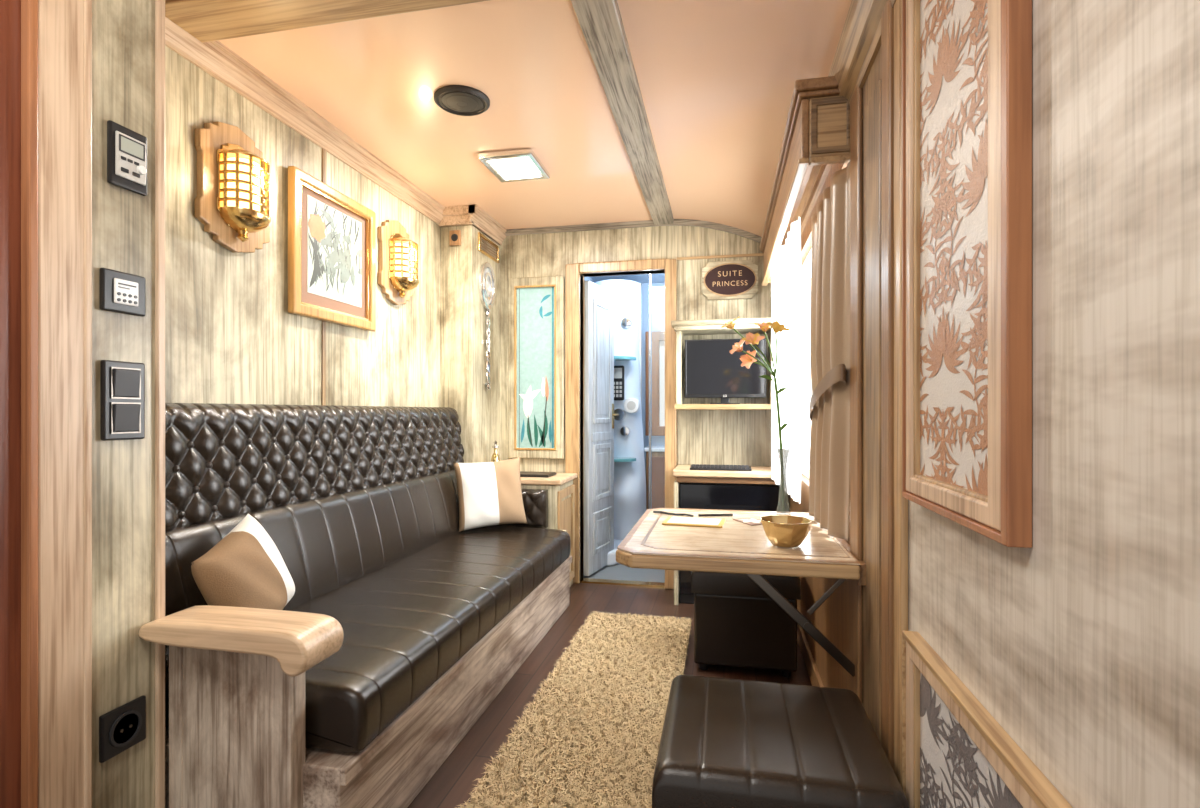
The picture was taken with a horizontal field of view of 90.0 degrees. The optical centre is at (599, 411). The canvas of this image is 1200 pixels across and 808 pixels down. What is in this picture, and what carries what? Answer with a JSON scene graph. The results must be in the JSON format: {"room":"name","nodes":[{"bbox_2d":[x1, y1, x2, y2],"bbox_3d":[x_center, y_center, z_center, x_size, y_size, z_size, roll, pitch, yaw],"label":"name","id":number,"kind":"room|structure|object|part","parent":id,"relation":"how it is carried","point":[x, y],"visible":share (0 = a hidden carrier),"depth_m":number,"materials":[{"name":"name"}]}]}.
{"room":"train carriage","nodes":[
{"label":"train carriage","id":0,"kind":"room"},
{"bbox_2d":[0,0,20,807],"bbox_3d":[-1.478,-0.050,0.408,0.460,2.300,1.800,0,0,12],"label":"door","id":1,"kind":"structure","parent":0,"point":[10,10],"depth_m":1.11,"materials":[{"name":"red wood"}]},
{"bbox_2d":[21,0,37,807],"bbox_3d":[-1.081,-0.050,1.137,0.022,2.300,0.018,0,0,12],"label":"trim","id":2,"kind":"structure","parent":1,"relation":"attached to","point":[29,8],"depth_m":1.13,"materials":[{"name":"orange wood"}]},
{"bbox_2d":[38,0,164,807],"bbox_3d":[-1.051,-0.050,1.282,0.022,2.300,0.275,0,0,12],"label":"trim","id":3,"kind":"structure","parent":1,"relation":"attached to","point":[64,26],"depth_m":1.20,"materials":[{"name":"beige wood"}]},
{"bbox_2d":[92,0,154,807],"bbox_3d":[-1.278,-0.050,1.376,0.460,2.300,0.178,0,0,12],"label":"wall partition","id":4,"kind":"structure","parent":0,"point":[123,31],"depth_m":1.32,"materials":[{"name":"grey wood"}]},
{"bbox_2d":[99,695,145,762],"bbox_3d":[-1.046,0.695,1.319,0.016,0.100,0.100,0,0,12],"label":"power socket","id":5,"kind":"object","parent":4,"relation":"attached to","point":[121,728],"visible":1,"depth_m":1.31,"materials":[{"name":"black plastic"}]},
{"bbox_2d":[100,360,144,440],"bbox_3d":[-1.044,-0.025,1.319,0.020,0.172,0.094,0,0,12],"label":"light switch","id":6,"kind":"object","parent":4,"relation":"attached to","point":[122,384],"visible":1,"depth_m":1.31,"materials":[{"name":"black plastic"}]},
{"bbox_2d":[99,268,145,316],"bbox_3d":[-1.045,-0.262,1.319,0.018,0.090,0.098,0,0,12],"label":"control keypad","id":7,"kind":"object","parent":4,"relation":"attached to","point":[119,292],"visible":1,"depth_m":1.31,"materials":[{"name":"black plastic"}]},
{"bbox_2d":[107,120,146,195],"bbox_3d":[-1.040,-0.560,1.328,0.024,0.135,0.086,0,0,12],"label":"thermostat","id":8,"kind":"object","parent":4,"relation":"attached to","point":[126,148],"visible":1,"depth_m":1.32,"materials":[{"name":"black plastic"}]},
{"bbox_2d":[165,46,461,406],"bbox_3d":[-1.160,-0.050,2.812,0.110,2.300,2.682,0,0,12],"label":"wall","id":9,"kind":"structure","parent":0,"point":[231,336],"depth_m":2.21,"materials":[{"name":"brown wood"}]},
{"bbox_2d":[194,121,270,252],"bbox_3d":[-1.216,-0.760,2.043,0.166,0.430,0.300,0,0,12],"label":"wall sconce","id":10,"kind":"object","parent":9,"relation":"attached to","point":[231,202],"visible":1,"depth_m":1.99,"materials":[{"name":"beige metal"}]},
{"bbox_3d":[-1.232,-0.760,2.047,0.006,0.301,0.180,0,0,12],"label":"plate","id":11,"kind":"part","parent":10,"relation":"part of","materials":[{"name":"gold metal"}]},
{"bbox_3d":[-1.216,-0.760,2.043,0.112,0.170,0.112,0,0,12],"label":"glass","id":12,"kind":"part","parent":10,"relation":"part of","materials":[{"name":"beige glass"}]},
{"bbox_2d":[322,148,325,404],"bbox_3d":[-1.160,-0.505,2.521,0.007,1.210,0.020,0,0,12],"label":"trim","id":13,"kind":"structure","parent":9,"relation":"attached to","point":[323,149],"depth_m":2.51,"materials":[{"name":"brown wood"}]},
{"bbox_2d":[165,0,488,42],"bbox_3d":[-0.708,-1.186,1.688,1.210,0.048,0.180,0,0,12],"label":"trim","id":14,"kind":"structure","parent":9,"relation":"attached to","point":[205,20],"depth_m":1.75,"materials":[{"name":"brown wood"}]},
{"bbox_2d":[288,166,375,331],"bbox_3d":[-1.129,-0.662,2.569,0.032,0.565,0.555,0,0,12],"label":"framed picture","id":15,"kind":"object","parent":9,"relation":"attached to","point":[332,235],"visible":1,"depth_m":2.53,"materials":[{"name":"brown wood"}]},
{"bbox_2d":[307,195,361,307],"bbox_3d":[-1.134,-0.675,2.580,0.002,0.390,0.365,0,0,12],"label":"print","id":16,"kind":"object","parent":15,"relation":"attached to","point":[334,234],"depth_m":2.56},
{"bbox_2d":[165,17,506,244],"bbox_3d":[-0.994,-1.150,2.727,0.250,0.100,2.582,0,0,12],"label":"trim","id":17,"kind":"structure","parent":9,"relation":"attached to","point":[214,58],"depth_m":2.40,"materials":[{"name":"beige wood"}]},
{"bbox_2d":[378,220,418,304],"bbox_3d":[-1.007,-0.760,3.052,0.166,0.430,0.300,0,0,12],"label":"wall sconce","id":18,"kind":"object","parent":9,"relation":"attached to","point":[396,280],"visible":1,"depth_m":2.99,"materials":[{"name":"gold metal"}]},
{"bbox_3d":[-1.024,-0.760,3.055,0.006,0.301,0.180,0,0,12],"label":"plate","id":19,"kind":"part","parent":18,"relation":"part of","materials":[{"name":"gold metal"}]},
{"bbox_3d":[-1.007,-0.760,3.052,0.112,0.170,0.112,0,0,12],"label":"glass","id":20,"kind":"part","parent":18,"relation":"part of","materials":[{"name":"beige glass"}]},
{"bbox_2d":[441,225,499,462],"bbox_3d":[-0.803,0.000,3.771,0.200,2.200,0.460,0,0,12],"label":"wall column","id":21,"kind":"structure","parent":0,"point":[463,315],"depth_m":3.56,"materials":[{"name":"brown wood"}]},
{"bbox_2d":[449,230,460,245],"bbox_3d":[-0.853,-1.025,3.531,0.070,0.090,0.027,0,0,12],"label":"wall sensor","id":22,"kind":"object","parent":21,"relation":"attached to","point":[454,235],"visible":1,"depth_m":3.52,"materials":[{"name":"brown wood"}]},
{"bbox_2d":[478,262,495,389],"bbox_3d":[-0.695,-0.530,3.717,0.033,0.790,0.230,0,0,12],"label":"wall ornament","id":23,"kind":"object","parent":21,"relation":"attached to","point":[486,284],"visible":1,"depth_m":3.71,"materials":[{"name":"silver metal"}]},
{"bbox_3d":[-0.694,-0.402,3.717,0.027,0.471,0.031,0,0,12],"label":"twisted stem","id":24,"kind":"part","parent":23,"relation":"part of","materials":[{"name":"silver metal"}]},
{"bbox_2d":[478,232,498,262],"bbox_3d":[-0.697,-1.025,3.759,0.012,0.110,0.320,0,0,12],"label":"vent grille","id":25,"kind":"object","parent":21,"relation":"attached to","point":[480,235],"visible":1,"depth_m":3.74,"materials":[{"name":"gold metal"}]},
{"bbox_2d":[218,0,851,236],"bbox_3d":[-0.382,-1.151,1.662,2.380,0.498,4.700,0,0,12],"label":"ceiling","id":26,"kind":"structure","parent":0,"point":[716,78],"depth_m":2.21,"materials":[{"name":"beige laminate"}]},
{"bbox_2d":[434,85,489,115],"bbox_3d":[-0.529,-1.191,2.305,0.210,0.018,0.210,0,0,12],"label":"ceiling speaker","id":27,"kind":"object","parent":26,"relation":"attached to","point":[461,100],"visible":1,"depth_m":2.28},
{"bbox_2d":[438,91,484,113],"bbox_3d":[-0.529,-1.186,2.305,0.178,0.008,0.178,0,0,12],"label":"grille","id":28,"kind":"object","parent":27,"relation":"attached to","point":[455,102],"depth_m":2.29,"materials":[{"name":"black metal"}]},
{"bbox_2d":[478,148,549,181],"bbox_3d":[-0.408,-1.183,2.892,0.260,0.033,0.300,0,0,12],"label":"recessed light","id":29,"kind":"object","parent":26,"relation":"in","point":[517,164],"visible":1,"depth_m":2.84,"materials":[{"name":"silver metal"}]},
{"bbox_2d":[490,159,538,179],"bbox_3d":[-0.408,-1.169,2.892,0.174,0.005,0.214,0,0,12],"label":"diffuser","id":30,"kind":"object","parent":29,"relation":"attached to","point":[506,169],"depth_m":2.89,"materials":[{"name":"white plastic"}]},
{"bbox_2d":[571,0,673,224],"bbox_3d":[-0.059,-1.192,1.524,0.123,0.047,4.560,0,0,12],"label":"ceiling beam","id":31,"kind":"structure","parent":26,"relation":"attached to","point":[600,21],"depth_m":2.19,"materials":[{"name":"grey wood"}]},
{"bbox_2d":[407,562,811,807],"bbox_3d":[-0.191,1.130,2.286,2.500,0.060,6.000,0,0,12],"label":"floor","id":32,"kind":"structure","parent":0,"point":[451,785],"depth_m":2.53,"materials":[{"name":"brown wood"}]},
{"bbox_2d":[139,403,571,807],"bbox_3d":[-0.758,0.536,2.419,0.806,1.127,2.199,0,0,12],"label":"sofa","id":33,"kind":"object","parent":32,"relation":"on","point":[400,627],"visible":0.87,"depth_m":1.85,"materials":[{"name":"brown leather"}]},
{"bbox_3d":[-0.853,0.814,1.408,0.330,0.572,0.051,0,0,12],"label":"arm panel","id":34,"kind":"part","parent":33,"relation":"part of","materials":[{"name":"brown wood"}]},
{"bbox_3d":[-0.822,0.519,1.379,0.432,0.093,0.137,0,0,12],"label":"arm","id":35,"kind":"part","parent":33,"relation":"part of","materials":[{"name":"brown wood"}]},
{"bbox_2d":[191,514,294,609],"bbox_3d":[-0.979,0.468,1.668,0.169,0.338,0.350,0,0,-5],"label":"throw pillow","id":36,"kind":"object","parent":33,"relation":"on","point":[246,568],"visible":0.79,"depth_m":1.60,"materials":[{"name":"brown fabric"}]},
{"bbox_2d":[165,469,461,668],"bbox_3d":[-0.989,0.487,2.475,0.182,0.345,2.063,0,0,12],"label":"cushion","id":37,"kind":"object","parent":33,"relation":"on","point":[328,541],"depth_m":2.23,"materials":[{"name":"brown leather"}]},
{"bbox_2d":[165,525,570,752],"bbox_3d":[-0.685,0.728,2.438,0.671,0.172,1.973,0,0,12],"label":"seat cushion","id":38,"kind":"object","parent":33,"relation":"on","point":[408,621],"depth_m":1.95,"materials":[{"name":"brown leather"}]},
{"bbox_2d":[453,457,526,531],"bbox_3d":[-0.596,0.443,3.268,0.386,0.377,0.168,0,0,-23],"label":"throw pillow","id":39,"kind":"object","parent":33,"relation":"on","point":[489,493],"visible":1,"depth_m":3.22,"materials":[{"name":"beige fabric"}]},
{"bbox_3d":[-0.532,0.552,3.454,0.460,0.215,0.081,0,0,12],"label":"arm","id":40,"kind":"part","parent":33,"relation":"part of","materials":[{"name":"brown leather"}]},
{"bbox_2d":[520,473,576,586],"bbox_3d":[-0.442,0.745,3.691,0.530,0.710,0.406,0,0,12],"label":"base cabinet","id":41,"kind":"object","parent":32,"relation":"on","point":[560,486],"visible":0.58,"depth_m":3.54,"materials":[{"name":"brown wood"}]},
{"bbox_2d":[491,440,499,461],"bbox_3d":[-0.642,0.281,3.686,0.060,0.215,0.060,0,0,12],"label":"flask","id":42,"kind":"object","parent":41,"relation":"on","point":[495,457],"visible":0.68,"depth_m":3.67,"materials":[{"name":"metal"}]},
{"bbox_2d":[520,471,555,477],"bbox_3d":[-0.411,0.381,3.669,0.250,0.016,0.180,0,0,12],"label":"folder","id":43,"kind":"object","parent":41,"relation":"on","point":[522,473],"visible":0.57,"depth_m":3.60,"materials":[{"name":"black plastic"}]},
{"bbox_3d":[-0.204,0.755,3.647,0.015,0.590,0.360,0,0,12],"label":"panel","id":44,"kind":"part","parent":41,"relation":"part of","materials":[{"name":"brown wood"}]},
{"bbox_2d":[456,610,693,807],"bbox_3d":[-0.006,1.075,2.101,0.557,0.047,2.183,0,0,12],"label":"shag rug","id":45,"kind":"object","parent":32,"relation":"on","point":[591,736],"visible":0.96,"depth_m":2.06,"materials":[{"name":"beige carpet"}]},
{"bbox_2d":[595,279,645,565],"bbox_3d":[0.095,0.030,4.586,0.450,2.140,0.699,0,0,12],"label":"pod","id":46,"kind":"object","parent":32,"relation":"on","point":[629,460],"visible":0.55,"depth_m":4.70,"materials":[{"name":"white plastic"}]},
{"bbox_2d":[606,540,622,565],"bbox_3d":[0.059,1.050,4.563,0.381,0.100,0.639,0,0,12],"label":"toilet","id":47,"kind":"object","parent":46,"relation":"on","point":[611,556],"depth_m":4.29,"materials":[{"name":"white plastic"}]},
{"bbox_3d":[0.139,-0.225,4.651,0.100,0.270,0.035,0,0,12],"label":"control panel","id":48,"kind":"part","parent":46,"relation":"part of","materials":[{"name":"black plastic"}]},
{"bbox_3d":[0.150,0.020,4.676,0.100,0.100,0.080,0,0,12],"label":"knob","id":49,"kind":"part","parent":46,"relation":"part of","materials":[{"name":"silver metal"}]},
{"bbox_2d":[614,457,635,461],"bbox_3d":[0.123,0.368,4.631,0.302,0.024,0.200,0,0,12],"label":"glass shelf","id":50,"kind":"object","parent":46,"relation":"attached to","point":[616,459],"depth_m":4.59,"materials":[{"name":"teal glass"}]},
{"bbox_2d":[614,356,635,360],"bbox_3d":[0.123,-0.412,4.631,0.302,0.024,0.200,0,0,12],"label":"glass shelf","id":51,"kind":"object","parent":46,"relation":"attached to","point":[616,358],"depth_m":4.57,"materials":[{"name":"teal glass"}]},
{"bbox_2d":[649,274,651,508],"bbox_3d":[0.561,0.005,4.275,0.431,2.190,0.022,0,0,12],"label":"glass screen","id":52,"kind":"object","parent":32,"relation":"on","point":[650,275],"visible":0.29,"depth_m":4.31,"materials":[{"name":"clear glass"}]},
{"bbox_2d":[644,446,664,509],"bbox_3d":[0.662,0.695,4.922,0.575,0.810,0.288,0,0,12],"label":"vanity cabinet","id":53,"kind":"object","parent":32,"relation":"on","point":[658,452],"visible":0.18,"depth_m":4.83,"materials":[{"name":"brown wood"}]},
{"bbox_3d":[0.508,0.700,4.830,0.240,0.680,0.013,0,0,12],"label":"door","id":54,"kind":"part","parent":53,"relation":"part of","materials":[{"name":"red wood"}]},
{"bbox_2d":[673,465,776,604],"bbox_3d":[0.757,0.714,3.499,0.637,0.772,0.359,0,0,12],"label":"shelf","id":55,"kind":"object","parent":32,"relation":"on","point":[759,474],"visible":0.52,"depth_m":3.37,"materials":[{"name":"brown wood"}]},
{"bbox_2d":[690,464,751,470],"bbox_3d":[0.684,0.315,3.407,0.340,0.024,0.110,0,0,12],"label":"keyboard","id":56,"kind":"object","parent":55,"relation":"on","point":[693,466],"visible":1,"depth_m":3.38,"materials":[{"name":"black plastic"}]},
{"bbox_2d":[680,482,778,603],"bbox_3d":[0.769,0.752,3.510,0.585,0.695,0.315,0,0,12],"label":"minibar","id":57,"kind":"object","parent":32,"relation":"on","point":[717,496],"visible":0.29,"depth_m":3.38,"materials":[{"name":"black plastic"}]},
{"bbox_2d":[691,571,800,676],"bbox_3d":[0.645,0.875,2.700,0.444,0.451,0.430,0,0,12],"label":"stool","id":58,"kind":"object","parent":32,"relation":"on","point":[737,624],"visible":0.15,"depth_m":2.50,"materials":[{"name":"brown leather"}]},
{"bbox_2d":[691,571,800,599],"bbox_3d":[0.645,0.707,2.700,0.444,0.116,0.430,0,0,12],"label":"cushion","id":59,"kind":"object","parent":58,"relation":"on","point":[735,586],"depth_m":2.50,"materials":[{"name":"brown leather"}]},
{"bbox_2d":[652,675,908,807],"bbox_3d":[0.356,0.875,1.269,0.444,0.451,0.430,0,0,12],"label":"stool","id":60,"kind":"object","parent":32,"relation":"on","point":[725,742],"visible":1,"depth_m":1.15,"materials":[{"name":"brown leather"}]},
{"bbox_2d":[584,277,664,474],"bbox_3d":[0.403,-0.025,4.543,1.250,2.250,1.340,0,0,12],"label":"wall","id":61,"kind":"structure","parent":0,"point":[658,289],"depth_m":5.12,"materials":[{"name":"paint"}]},
{"bbox_2d":[584,280,618,575],"bbox_3d":[0.016,0.107,4.170,0.103,1.955,0.460,0,0,23],"label":"door","id":62,"kind":"structure","parent":61,"relation":"in","point":[599,414],"depth_m":4.09,"materials":[{"name":"white wood"}]},
{"bbox_3d":[-0.004,-0.340,4.178,0.060,0.840,0.320,0,0,23],"label":"panel","id":63,"kind":"part","parent":62,"relation":"part of","materials":[{"name":"white wood"}]},
{"bbox_3d":[-0.004,0.410,4.178,0.060,0.380,0.320,0,0,23],"label":"panel","id":64,"kind":"part","parent":62,"relation":"part of","materials":[{"name":"white wood"}]},
{"bbox_3d":[-0.004,0.820,4.178,0.060,0.280,0.320,0,0,23],"label":"panel","id":65,"kind":"part","parent":62,"relation":"part of","materials":[{"name":"white wood"}]},
{"bbox_3d":[0.104,0.030,4.314,0.053,0.180,0.096,0,0,23],"label":"handle","id":66,"kind":"part","parent":62,"relation":"part of","materials":[{"name":"gold metal"}]},
{"bbox_2d":[645,331,664,435],"bbox_3d":[0.634,-0.240,5.045,0.500,0.880,0.058,0,0,12],"label":"wall mirror","id":67,"kind":"object","parent":61,"relation":"attached to","point":[658,337],"visible":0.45,"depth_m":5.06,"materials":[{"name":"white mirror"}]},
{"bbox_3d":[0.655,-0.240,5.047,0.310,0.720,0.010,0,0,12],"label":"glass","id":68,"kind":"part","parent":67,"relation":"part of","materials":[{"name":"white mirror"}]},
{"bbox_2d":[482,226,771,577],"bbox_3d":[0.134,-0.050,3.858,2.220,2.300,0.090,0,0,12],"label":"wall","id":69,"kind":"structure","parent":0,"point":[545,254],"depth_m":3.81,"materials":[{"name":"brown wood"}]},
{"bbox_2d":[508,276,563,458],"bbox_3d":[-0.416,-0.287,3.906,0.376,1.181,0.037,0,0,12],"label":"stained glass panel","id":70,"kind":"object","parent":69,"relation":"attached to","point":[535,304],"visible":1,"depth_m":3.91,"materials":[{"name":"teal glass"}]},
{"bbox_2d":[519,385,539,417],"bbox_3d":[-0.458,-0.069,3.919,0.153,0.219,0.001,0,0,12],"label":"flower","id":71,"kind":"object","parent":70,"relation":"on","point":[529,395],"depth_m":3.92,"materials":[{"name":"white glass"}]},
{"bbox_3d":[-0.416,-0.287,3.916,0.260,1.045,0.006,0,0,12],"label":"glass","id":72,"kind":"part","parent":70,"relation":"part of","materials":[{"name":"green glass"}]},
{"bbox_2d":[541,377,544,396],"bbox_3d":[-0.366,-0.165,3.901,0.032,0.130,0.001,0,0,12],"label":"flower","id":73,"kind":"object","parent":70,"relation":"on","point":[543,381],"depth_m":3.90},
{"bbox_2d":[565,259,676,588],"bbox_3d":[0.137,0.072,3.847,0.711,2.056,0.130,0,0,12],"label":"trim","id":74,"kind":"structure","parent":69,"relation":"attached to","point":[573,340],"depth_m":3.84,"materials":[{"name":"brown wood"}]},
{"bbox_2d":[580,578,664,587],"bbox_3d":[0.147,1.094,3.845,0.547,0.012,0.070,0,0,12],"label":"trim","id":75,"kind":"structure","parent":69,"relation":"attached to","point":[583,580],"depth_m":3.83,"materials":[{"name":"brown wood"}]},
{"bbox_2d":[505,219,761,242],"bbox_3d":[0.225,-1.073,3.782,1.810,0.255,0.022,0,0,12],"label":"trim","id":76,"kind":"structure","parent":69,"relation":"attached to","point":[677,222],"depth_m":3.78,"materials":[{"name":"grey wood"}]},
{"bbox_2d":[677,253,763,259],"bbox_3d":[0.786,-0.953,3.671,0.627,0.015,0.012,0,0,12],"label":"trim","id":77,"kind":"structure","parent":69,"relation":"attached to","point":[754,254],"depth_m":3.67,"materials":[{"name":"brown wood"}]},
{"bbox_2d":[671,317,771,409],"bbox_3d":[0.738,-0.273,3.546,0.610,0.515,0.274,0,0,12],"label":"niche","id":78,"kind":"object","parent":69,"relation":"attached to","point":[708,328],"visible":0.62,"depth_m":3.51,"materials":[{"name":"brown wood"}]},
{"bbox_2d":[685,338,765,403],"bbox_3d":[0.738,-0.235,3.539,0.464,0.378,0.150,0,0,12],"label":"television","id":79,"kind":"object","parent":78,"relation":"on","point":[711,371],"visible":0.96,"depth_m":3.49,"materials":[{"name":"black plastic"}]},
{"bbox_3d":[0.767,-0.260,3.673,0.505,0.430,0.014,0,0,12],"label":"panel","id":80,"kind":"part","parent":78,"relation":"part of","materials":[{"name":"brown wood"}]},
{"bbox_2d":[678,410,771,465],"bbox_3d":[0.788,0.157,3.672,0.623,0.341,0.008,0,0,12],"label":"panel","id":81,"kind":"object","parent":69,"relation":"attached to","point":[712,437],"depth_m":3.67,"materials":[{"name":"beige wood"}]},
{"bbox_2d":[702,260,757,299],"bbox_3d":[0.792,-0.805,3.658,0.336,0.236,0.032,0,0,12],"label":"sign","id":82,"kind":"object","parent":69,"relation":"attached to","point":[736,279],"visible":1,"depth_m":3.65,"materials":[{"name":"brown wood"}]},
{"bbox_2d":[590,273,664,282],"bbox_3d":[0.407,-1.125,4.562,1.250,0.050,1.300,0,0,12],"label":"ceiling","id":83,"kind":"structure","parent":0,"point":[641,278],"depth_m":4.94,"materials":[{"name":"paint"}]},
{"bbox_2d":[788,0,1199,807],"bbox_3d":[0.701,0.000,1.366,0.100,2.200,4.560,0,0,12],"label":"wall","id":84,"kind":"structure","parent":0,"point":[1082,643],"depth_m":0.58,"materials":[{"name":"beige wood"}]},
{"bbox_2d":[616,508,865,676],"bbox_3d":[0.433,0.560,1.942,0.656,0.361,0.780,0,0,12],"label":"folding table","id":85,"kind":"object","parent":84,"relation":"attached to","point":[737,547],"visible":0.84,"depth_m":1.63,"materials":[{"name":"brown wood"}]},
{"bbox_2d":[653,511,693,516],"bbox_3d":[0.269,0.375,2.213,0.164,0.008,0.025,0,0,33],"label":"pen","id":86,"kind":"object","parent":85,"relation":"on","point":[663,512],"visible":1,"depth_m":2.20,"materials":[{"name":"black plastic"}]},
{"bbox_2d":[662,516,725,527],"bbox_3d":[0.324,0.376,2.057,0.200,0.007,0.140,0,0,17],"label":"booklet","id":87,"kind":"object","parent":85,"relation":"on","point":[680,521],"visible":1,"depth_m":2.03,"materials":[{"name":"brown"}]},
{"bbox_2d":[698,514,736,516],"bbox_3d":[0.427,0.374,2.178,0.141,0.009,0.009,0,0,-5],"label":"pen","id":88,"kind":"object","parent":85,"relation":"on","point":[699,515],"visible":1,"depth_m":2.17,"materials":[{"name":"black plastic"}]},
{"bbox_2d":[733,517,761,525],"bbox_3d":[0.526,0.378,2.076,0.097,0.002,0.128,0,0,-22],"label":"leaflet","id":89,"kind":"object","parent":85,"relation":"on","point":[751,521],"visible":0.9,"depth_m":2.08,"materials":[{"name":"beige paper"}]},
{"bbox_2d":[776,448,791,515],"bbox_3d":[0.646,0.254,2.113,0.060,0.250,0.060,0,0,12],"label":"bud vase","id":90,"kind":"object","parent":85,"relation":"on","point":[783,508],"visible":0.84,"depth_m":2.10,"materials":[{"name":"clear glass"}]},
{"bbox_2d":[721,317,789,448],"bbox_3d":[0.545,0.004,2.108,0.238,0.692,0.137,0,0,12],"label":"flower spray","id":91,"kind":"object","parent":90,"relation":"in","point":[749,358],"visible":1,"depth_m":2.11,"materials":[{"name":"orange plant"}]},
{"bbox_3d":[0.560,0.024,2.115,0.180,0.652,0.075,0,0,12],"label":"stem","id":92,"kind":"part","parent":91,"relation":"part of","materials":[{"name":"green plant"}]},
{"bbox_2d":[760,515,812,547],"bbox_3d":[0.531,0.342,1.708,0.145,0.072,0.148,0,0,12],"label":"brass bowl","id":93,"kind":"object","parent":85,"relation":"on","point":[789,531],"visible":1,"depth_m":1.67,"materials":[{"name":"gold metal"}]},
{"bbox_3d":[0.542,0.561,1.624,0.301,0.284,0.008,0,0,12],"label":"bracket arm","id":94,"kind":"part","parent":85,"relation":"part of","materials":[{"name":"grey metal"}]},
{"bbox_2d":[760,76,849,285],"bbox_3d":[0.799,-0.815,2.502,0.162,0.230,1.717,0,0,12],"label":"pelmet","id":95,"kind":"object","parent":84,"relation":"attached to","point":[817,129],"visible":0.71,"depth_m":1.70,"materials":[{"name":"brown wood"}]},
{"bbox_2d":[771,217,801,503],"bbox_3d":[0.847,-0.202,2.766,0.035,1.120,0.881,0,0,10],"label":"window","id":96,"kind":"structure","parent":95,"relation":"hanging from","point":[786,298],"depth_m":2.59,"materials":[{"name":"white glass"}]},
{"bbox_2d":[809,162,849,541],"bbox_3d":[0.727,-0.164,1.937,0.045,1.062,0.558,0,0,11],"label":"drape","id":97,"kind":"object","parent":95,"relation":"hanging from","point":[829,460],"visible":0.95,"depth_m":1.76,"materials":[{"name":"brown fabric"}]},
{"bbox_2d":[809,364,845,420],"bbox_3d":[0.723,-0.050,1.923,0.066,0.166,0.554,0,0,12],"label":"tieback","id":98,"kind":"object","parent":97,"relation":"attached to","point":[838,373],"visible":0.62,"depth_m":1.75,"materials":[{"name":"brown fabric"}]},
{"bbox_3d":[0.647,-0.801,1.675,0.110,0.153,0.006,0,0,12],"label":"moulding","id":99,"kind":"part","parent":95,"relation":"part of","materials":[{"name":"brown wood"}]},
{"bbox_2d":[801,248,811,478],"bbox_3d":[0.940,-0.220,2.461,0.055,1.080,1.600,0,0,12],"label":"window","id":100,"kind":"structure","parent":84,"relation":"in","point":[806,267],"depth_m":3.19,"materials":[{"name":"white glass"}]},
{"bbox_2d":[797,623,823,687],"bbox_3d":[0.868,1.055,2.460,0.015,0.090,1.630,0,0,12],"label":"baseboard","id":101,"kind":"structure","parent":84,"relation":"attached to","point":[814,676],"depth_m":2.52,"materials":[{"name":"brown wood"}]},
{"bbox_2d":[785,0,895,244],"bbox_3d":[0.646,-0.905,1.516,0.068,0.130,4.230,0,0,12],"label":"trim","id":102,"kind":"structure","parent":84,"relation":"attached to","point":[859,44],"depth_m":1.50,"materials":[{"name":"brown wood"}]},
{"bbox_2d":[862,46,880,742],"bbox_3d":[0.660,0.110,1.449,0.013,1.980,0.415,0,0,12],"label":"trim","id":103,"kind":"structure","parent":84,"relation":"attached to","point":[871,90],"depth_m":1.43,"materials":[{"name":"brown wood"}]},
{"bbox_2d":[850,0,893,770],"bbox_3d":[0.651,0.110,1.451,0.016,1.980,0.415,0,0,12],"label":"trim","id":104,"kind":"structure","parent":84,"relation":"attached to","point":[887,16],"depth_m":1.29,"materials":[{"name":"brown wood"}]},
{"bbox_2d":[894,0,907,787],"bbox_3d":[0.611,0.120,1.219,0.016,1.960,0.055,0,0,12],"label":"trim","id":105,"kind":"structure","parent":84,"relation":"attached to","point":[900,503],"depth_m":1.21,"materials":[{"name":"brown wood"}]},
{"bbox_2d":[902,0,1031,547],"bbox_3d":[0.545,-0.325,0.927,0.028,0.974,0.432,0,0,12],"label":"panel","id":106,"kind":"object","parent":84,"relation":"attached to","point":[967,64],"visible":1,"depth_m":0.89,"materials":[{"name":"beige wood"}]},
{"bbox_2d":[902,631,1072,807],"bbox_3d":[0.528,0.714,0.848,0.028,0.597,0.594,0,0,12],"label":"panel","id":107,"kind":"object","parent":84,"relation":"attached to","point":[955,753],"visible":1,"depth_m":0.94,"materials":[{"name":"beige wood"}]}
]}

